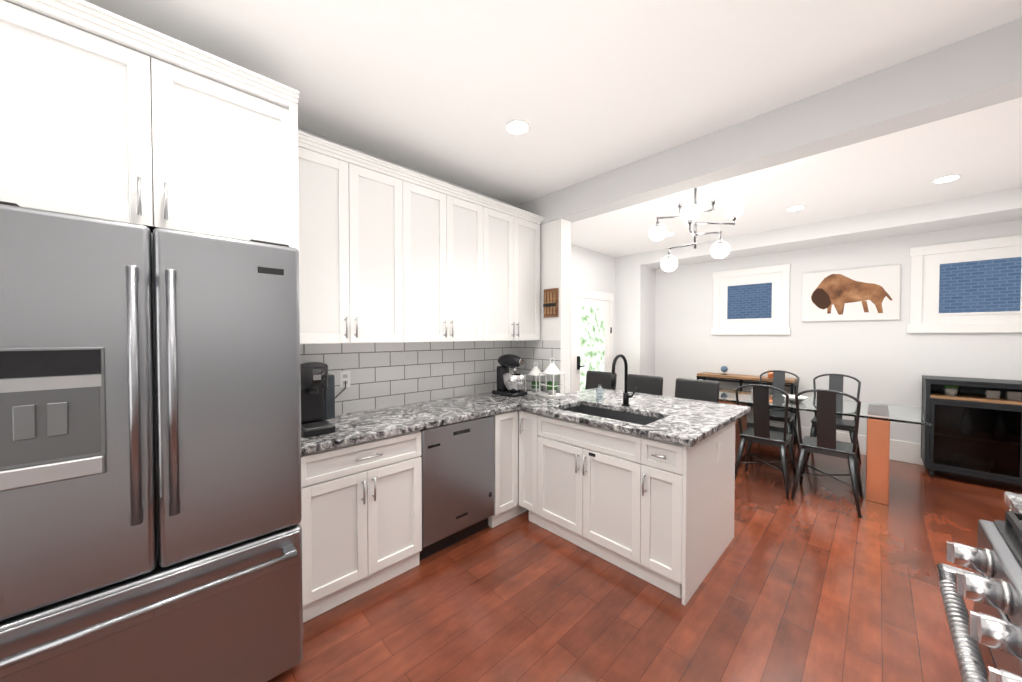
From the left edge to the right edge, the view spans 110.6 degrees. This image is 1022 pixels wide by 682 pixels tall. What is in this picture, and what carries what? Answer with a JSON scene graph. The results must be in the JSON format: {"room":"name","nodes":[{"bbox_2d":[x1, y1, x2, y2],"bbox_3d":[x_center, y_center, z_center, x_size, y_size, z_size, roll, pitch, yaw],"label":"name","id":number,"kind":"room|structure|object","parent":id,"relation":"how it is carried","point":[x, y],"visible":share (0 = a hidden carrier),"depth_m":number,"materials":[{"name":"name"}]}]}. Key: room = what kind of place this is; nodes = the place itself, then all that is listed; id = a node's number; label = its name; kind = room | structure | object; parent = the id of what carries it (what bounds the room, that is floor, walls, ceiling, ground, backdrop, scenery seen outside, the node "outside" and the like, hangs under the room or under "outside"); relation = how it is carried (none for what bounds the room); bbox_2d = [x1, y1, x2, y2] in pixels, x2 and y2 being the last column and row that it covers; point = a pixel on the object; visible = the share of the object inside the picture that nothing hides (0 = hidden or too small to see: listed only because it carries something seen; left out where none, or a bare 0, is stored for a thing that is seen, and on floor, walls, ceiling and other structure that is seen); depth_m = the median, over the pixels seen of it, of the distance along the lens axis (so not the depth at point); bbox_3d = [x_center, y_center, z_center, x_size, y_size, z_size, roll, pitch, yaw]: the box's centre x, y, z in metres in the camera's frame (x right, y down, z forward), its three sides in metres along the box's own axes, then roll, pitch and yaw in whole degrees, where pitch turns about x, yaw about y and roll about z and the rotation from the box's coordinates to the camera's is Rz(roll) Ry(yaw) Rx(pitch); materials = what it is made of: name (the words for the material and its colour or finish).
{"room":"kitchen","nodes":[
{"label":"kitchen","id":0,"kind":"room"},
{"bbox_2d":[298,127,516,414],"bbox_3d":[-1.676,0.032,2.092,4.750,2.810,0.120,-1,1,-44],"label":"wall","id":1,"kind":"structure","parent":0,"point":[377,157],"depth_m":2.74,"materials":[{"name":"white paint"}]},
{"bbox_2d":[298,139,413,343],"bbox_3d":[-1.092,-0.556,2.327,0.771,1.136,0.332,-1,1,-44],"label":"upper cabinet","id":2,"kind":"object","parent":1,"relation":"attached to","point":[390,252],"depth_m":2.20,"materials":[{"name":"white wood"}]},
{"bbox_2d":[300,340,560,414],"bbox_3d":[-0.511,0.256,2.747,2.170,0.500,0.560,-1,1,-44],"label":"tile backsplash","id":3,"kind":"structure","parent":1,"relation":"attached to","point":[383,375],"depth_m":2.90,"materials":[{"name":"white tile"}]},
{"bbox_2d":[340,371,349,387],"bbox_3d":[-1.166,0.270,2.489,0.070,0.120,0.006,-1,1,-44],"label":"outlet","id":4,"kind":"object","parent":3,"relation":"attached to","point":[344,376],"visible":1,"depth_m":2.48,"materials":[{"name":"white plastic"}]},
{"bbox_2d":[414,179,489,341],"bbox_3d":[-0.601,-0.564,2.800,0.830,1.136,0.332,-1,1,-44],"label":"upper cabinet","id":5,"kind":"object","parent":1,"relation":"attached to","point":[452,228],"depth_m":2.70,"materials":[{"name":"white wood"}]},
{"bbox_2d":[490,203,541,340],"bbox_3d":[-0.111,-0.572,3.274,0.771,1.136,0.332,-1,1,-44],"label":"upper cabinet","id":6,"kind":"object","parent":1,"relation":"attached to","point":[514,238],"depth_m":3.17,"materials":[{"name":"white wood"}]},
{"bbox_2d":[84,0,1021,256],"bbox_3d":[1.240,-1.389,1.566,8.650,0.050,6.150,-1,1,-44],"label":"ceiling","id":7,"kind":"structure","parent":0,"point":[447,90],"depth_m":1.89,"materials":[{"name":"white paint"}]},
{"bbox_2d":[504,119,530,134],"bbox_3d":[0.043,-1.373,2.281,0.169,0.006,0.169,1,1,40],"label":"recessed light","id":8,"kind":"object","parent":7,"relation":"in","point":[517,127],"depth_m":2.27,"materials":[{"name":"white"}]},
{"bbox_2d":[649,183,743,271],"bbox_3d":[1.591,-1.008,3.075,0.665,0.764,0.624,-1,1,-44],"label":"pendant chandelier","id":9,"kind":"object","parent":7,"relation":"hanging from","point":[690,214],"visible":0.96,"depth_m":3.03,"materials":[{"name":"white glass"}]},
{"bbox_2d":[517,18,1021,224],"bbox_3d":[1.743,-1.243,2.054,0.190,0.260,5.750,-1,1,-44],"label":"beam","id":10,"kind":"structure","parent":7,"relation":"attached to","point":[977,71],"depth_m":1.95,"materials":[{"name":"grey paint"}]},
{"bbox_2d":[786,205,805,210],"bbox_3d":[3.004,-1.399,3.734,0.169,0.006,0.169,1,1,40],"label":"recessed light","id":11,"kind":"object","parent":7,"relation":"in","point":[799,207],"depth_m":3.73,"materials":[{"name":"white"}]},
{"bbox_2d":[931,174,961,183],"bbox_3d":[3.734,-1.386,3.035,0.169,0.006,0.169,1,1,37],"label":"recessed light","id":12,"kind":"object","parent":7,"relation":"in","point":[952,177],"depth_m":3.03,"materials":[{"name":"white"}]},
{"bbox_2d":[540,219,570,393],"bbox_3d":[0.091,0.132,3.791,0.150,2.550,1.230,-1,1,-44],"label":"wall","id":13,"kind":"structure","parent":0,"point":[555,253],"depth_m":3.35,"materials":[{"name":"white paint"}]},
{"bbox_2d":[543,288,558,317],"bbox_3d":[0.374,-0.360,3.354,0.035,0.270,0.170,-1,1,-44],"label":"decorative plaque","id":14,"kind":"object","parent":13,"relation":"attached to","point":[551,300],"visible":0.98,"depth_m":3.33,"materials":[{"name":"brown wood"}]},
{"bbox_2d":[571,244,614,359],"bbox_3d":[1.008,-0.026,5.445,3.470,2.810,0.120,-1,1,-44],"label":"wall","id":15,"kind":"structure","parent":0,"point":[592,270],"depth_m":5.64,"materials":[{"name":"white paint"}]},
{"bbox_2d":[570,287,613,392],"bbox_3d":[1.321,0.291,5.616,1.200,2.170,0.073,-1,1,-44],"label":"exterior door","id":16,"kind":"structure","parent":15,"relation":"attached to","point":[591,330],"depth_m":5.56,"materials":[{"name":"white"}]},
{"bbox_2d":[615,265,655,390],"bbox_3d":[2.163,0.056,6.165,0.570,2.620,0.450,-1,1,-44],"label":"wall","id":17,"kind":"structure","parent":0,"point":[635,285],"depth_m":5.97,"materials":[{"name":"white paint"}]},
{"bbox_2d":[267,441,1021,681],"bbox_3d":[1.240,1.470,1.615,8.650,0.050,6.150,-1,1,-44],"label":"floor","id":18,"kind":"structure","parent":0,"point":[817,579],"depth_m":1.93,"materials":[{"name":"brown wood"}]},
{"bbox_2d":[0,201,302,681],"bbox_3d":[-1.491,0.512,1.498,0.890,1.870,0.942,-1,1,-44],"label":"fridge","id":19,"kind":"object","parent":18,"relation":"on","point":[150,474],"visible":1,"depth_m":1.20,"materials":[{"name":"silver metal"}]},
{"bbox_2d":[0,0,302,599],"bbox_3d":[-1.595,0.145,1.576,1.005,2.601,0.731,-1,1,-44],"label":"cabinet","id":20,"kind":"object","parent":18,"relation":"on","point":[107,115],"visible":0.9,"depth_m":1.32,"materials":[{"name":"white wood"}]},
{"bbox_2d":[301,430,421,622],"bbox_3d":[-1.023,0.996,2.221,0.687,0.878,0.617,-1,1,-44],"label":"base cabinet","id":21,"kind":"object","parent":18,"relation":"on","point":[361,517],"depth_m":1.97,"materials":[{"name":"white wood"}]},
{"bbox_2d":[301,392,516,454],"bbox_3d":[-0.266,0.523,2.927,2.773,0.040,0.642,-1,1,-44],"label":"countertop","id":22,"kind":"structure","parent":21,"relation":"on","point":[367,425],"depth_m":2.37,"materials":[{"name":"stone"}]},
{"bbox_2d":[300,362,345,437],"bbox_3d":[-1.133,0.316,2.188,0.379,0.397,0.478,-1,1,-44],"label":"coffee maker","id":23,"kind":"object","parent":22,"relation":"on","point":[317,384],"visible":0.92,"depth_m":2.02,"materials":[{"name":"black plastic"}]},
{"bbox_2d":[492,354,527,396],"bbox_3d":[-0.007,0.308,3.269,0.210,0.375,0.321,-1,1,-44],"label":"stand mixer","id":24,"kind":"object","parent":22,"relation":"on","point":[510,384],"visible":1,"depth_m":3.19,"materials":[{"name":"grey metal"}]},
{"bbox_2d":[525,362,546,394],"bbox_3d":[0.235,0.347,3.357,0.181,0.294,0.181,-1,1,-44],"label":"lantern","id":25,"kind":"object","parent":22,"relation":"on","point":[535,371],"visible":0.96,"depth_m":3.33,"materials":[{"name":"white metal"}]},
{"bbox_2d":[419,415,493,560],"bbox_3d":[-0.551,0.990,2.671,0.610,0.874,0.612,-1,1,-44],"label":"dishwasher","id":26,"kind":"object","parent":18,"relation":"on","point":[457,481],"visible":0.71,"depth_m":2.42,"materials":[{"name":"silver metal"}]},
{"bbox_2d":[488,410,520,527],"bbox_3d":[-0.244,0.983,2.973,0.242,0.878,0.617,-1,1,-44],"label":"base cabinet","id":27,"kind":"object","parent":18,"relation":"on","point":[506,425],"depth_m":2.76,"materials":[{"name":"white wood"}]},
{"bbox_2d":[543,438,642,577],"bbox_3d":[0.706,1.128,2.588,0.432,0.600,0.772,-1,1,-44],"label":"base cabinet","id":28,"kind":"object","parent":18,"relation":"on","point":[593,492],"depth_m":2.33,"materials":[{"name":"white wood"}]},
{"bbox_2d":[585,370,616,389],"bbox_3d":[0.930,0.886,4.107,0.478,1.036,0.458,-1,1,-44],"label":"stool","id":29,"kind":"object","parent":18,"relation":"on","point":[594,377],"visible":0.25,"depth_m":4.23,"materials":[{"name":"black leather"}]},
{"bbox_2d":[628,374,662,395],"bbox_3d":[1.304,0.893,3.718,0.478,1.036,0.458,-1,1,-44],"label":"stool","id":30,"kind":"object","parent":18,"relation":"on","point":[648,384],"visible":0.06,"depth_m":3.81,"materials":[{"name":"black leather"}]},
{"bbox_2d":[563,420,734,561],"bbox_3d":[1.039,0.985,2.863,0.434,0.878,1.196,-1,1,-44],"label":"base cabinet","id":31,"kind":"object","parent":18,"relation":"on","point":[725,437],"depth_m":2.37,"materials":[{"name":"white wood"}]},
{"bbox_2d":[513,354,750,446],"bbox_3d":[0.951,0.426,2.757,1.256,0.658,1.290,-1,1,-44],"label":"countertop","id":32,"kind":"structure","parent":31,"relation":"on","point":[685,422],"depth_m":2.62,"materials":[{"name":"stone"}]},
{"bbox_2d":[539,358,564,397],"bbox_3d":[0.374,0.324,3.213,0.213,0.346,0.212,-1,1,-44],"label":"lantern","id":33,"kind":"object","parent":32,"relation":"on","point":[551,369],"visible":1,"depth_m":3.18,"materials":[{"name":"white metal"}]},
{"bbox_2d":[596,381,603,401],"bbox_3d":[0.733,0.414,2.922,0.060,0.174,0.058,-1,1,-44],"label":"soap bottle","id":34,"kind":"object","parent":32,"relation":"on","point":[599,393],"visible":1,"depth_m":2.90,"materials":[{"name":"clear glass"}]},
{"bbox_2d":[562,405,659,424],"bbox_3d":[0.705,0.654,2.580,0.424,0.209,0.764,-1,1,-44],"label":"sink basin","id":35,"kind":"object","parent":32,"relation":"in","point":[640,418],"depth_m":2.76,"materials":[{"name":"black metal"}]},
{"bbox_2d":[611,354,636,405],"bbox_3d":[0.848,0.302,2.678,0.244,0.407,0.113,-1,1,-44],"label":"faucet","id":36,"kind":"object","parent":32,"relation":"on","point":[626,396],"depth_m":2.74,"materials":[{"name":"black metal"}]},
{"bbox_2d":[643,433,714,601],"bbox_3d":[1.058,0.996,2.220,0.432,0.878,0.244,-1,1,-44],"label":"base cabinet","id":37,"kind":"object","parent":18,"relation":"on","point":[658,513],"depth_m":2.02,"materials":[{"name":"white wood"}]},
{"bbox_2d":[675,378,719,402],"bbox_3d":[1.673,0.899,3.337,0.478,1.036,0.458,-1,1,-44],"label":"stool","id":38,"kind":"object","parent":18,"relation":"on","point":[701,390],"visible":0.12,"depth_m":3.44,"materials":[{"name":"black leather"}]},
{"bbox_2d":[696,366,796,445],"bbox_3d":[3.348,0.878,5.092,0.334,1.013,1.168,-1,1,-44],"label":"console table","id":39,"kind":"object","parent":18,"relation":"on","point":[735,377],"visible":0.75,"depth_m":4.92,"materials":[{"name":"brown wood"}]},
{"bbox_2d":[735,384,795,498],"bbox_3d":[2.513,0.909,3.495,0.524,1.014,0.452,-1,1,-44],"label":"chair","id":40,"kind":"object","parent":18,"relation":"on","point":[760,432],"visible":0.85,"depth_m":3.37,"materials":[{"name":"grey metal"}]},
{"bbox_2d":[752,370,799,450],"bbox_3d":[3.325,0.892,4.459,0.524,1.014,0.452,-1,1,-44],"label":"chair","id":41,"kind":"object","parent":18,"relation":"on","point":[776,414],"visible":0.58,"depth_m":4.47,"materials":[{"name":"grey metal"}]},
{"bbox_2d":[719,388,932,504],"bbox_3d":[3.054,0.980,3.781,0.880,0.856,1.800,-1,1,-44],"label":"dining table","id":42,"kind":"object","parent":18,"relation":"on","point":[879,417],"visible":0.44,"depth_m":3.15,"materials":[{"name":"clear glass"}]},
{"bbox_2d":[791,389,862,517],"bbox_3d":[2.846,0.914,3.178,0.524,1.014,0.452,-1,1,-44],"label":"chair","id":43,"kind":"object","parent":18,"relation":"on","point":[824,442],"visible":1,"depth_m":3.05,"materials":[{"name":"grey metal"}]},
{"bbox_2d":[807,374,860,470],"bbox_3d":[3.707,0.899,4.064,0.524,1.014,0.452,-1,1,-44],"label":"chair","id":44,"kind":"object","parent":18,"relation":"on","point":[835,382],"visible":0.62,"depth_m":4.08,"materials":[{"name":"grey metal"}]},
{"bbox_2d":[921,375,1020,483],"bbox_3d":[4.693,0.911,3.594,0.461,1.000,0.665,-1,1,-44],"label":"sideboard","id":45,"kind":"object","parent":18,"relation":"on","point":[975,430],"depth_m":3.48,"materials":[{"name":"black wood"}]},
{"bbox_2d":[936,510,1021,681],"bbox_3d":[1.319,0.968,0.596,0.900,0.990,0.726,-1,1,-44],"label":"range","id":46,"kind":"object","parent":18,"relation":"on","point":[986,634],"visible":1,"depth_m":0.87,"materials":[{"name":"silver metal"}]},
{"bbox_2d":[1009,380,1021,484],"bbox_3d":[5.147,0.919,3.122,0.461,1.000,0.825,-1,1,-44],"label":"base cabinet","id":47,"kind":"object","parent":18,"relation":"on","point":[1019,429],"depth_m":3.27,"materials":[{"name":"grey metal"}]},
{"bbox_3d":[0.647,1.037,-0.162,3.540,0.878,0.579,-1,1,-44],"label":"cabinet","id":48,"kind":"object","parent":18,"relation":"on","visible":0},
{"bbox_2d":[1004,492,1021,522],"bbox_3d":[0.662,0.576,-0.175,3.555,0.040,0.552,-1,1,-44],"label":"countertop","id":49,"kind":"structure","parent":48,"relation":"on","point":[1013,501],"depth_m":1.19,"materials":[{"name":"stone"}]},
{"bbox_2d":[615,187,1021,268],"bbox_3d":[4.003,-1.315,4.234,0.570,0.190,5.750,-1,1,-44],"label":"soffit","id":50,"kind":"structure","parent":0,"point":[1000,206],"depth_m":4.00,"materials":[{"name":"white paint"}]},
{"bbox_2d":[655,220,1021,443],"bbox_3d":[4.251,-0.010,4.496,0.120,2.810,5.750,-1,1,-44],"label":"wall","id":51,"kind":"structure","parent":0,"point":[890,362],"depth_m":4.50,"materials":[{"name":"white paint"}]},
{"bbox_2d":[711,264,790,334],"bbox_3d":[3.475,-0.577,5.176,0.035,0.970,0.980,-1,1,-44],"label":"window","id":52,"kind":"structure","parent":51,"relation":"in","point":[751,301],"depth_m":5.14,"materials":[{"name":"white"}]},
{"bbox_2d":[747,419,923,464],"bbox_3d":[4.358,1.279,4.308,0.018,0.240,5.298,-1,1,-44],"label":"baseboard","id":53,"kind":"structure","parent":51,"relation":"attached to","point":[905,451],"depth_m":4.14,"materials":[{"name":"white"}]},
{"bbox_2d":[802,264,900,321],"bbox_3d":[4.205,-0.574,4.422,0.032,0.640,0.880,-1,1,-44],"label":"framed picture","id":54,"kind":"object","parent":51,"relation":"attached to","point":[866,293],"visible":1,"depth_m":4.38,"materials":[{"name":"white"}]},
{"bbox_2d":[907,235,1021,332],"bbox_3d":[4.892,-0.571,3.708,0.035,0.970,0.980,-1,1,-44],"label":"window","id":55,"kind":"structure","parent":51,"relation":"in","point":[974,286],"depth_m":3.76,"materials":[{"name":"white"}]}
]}

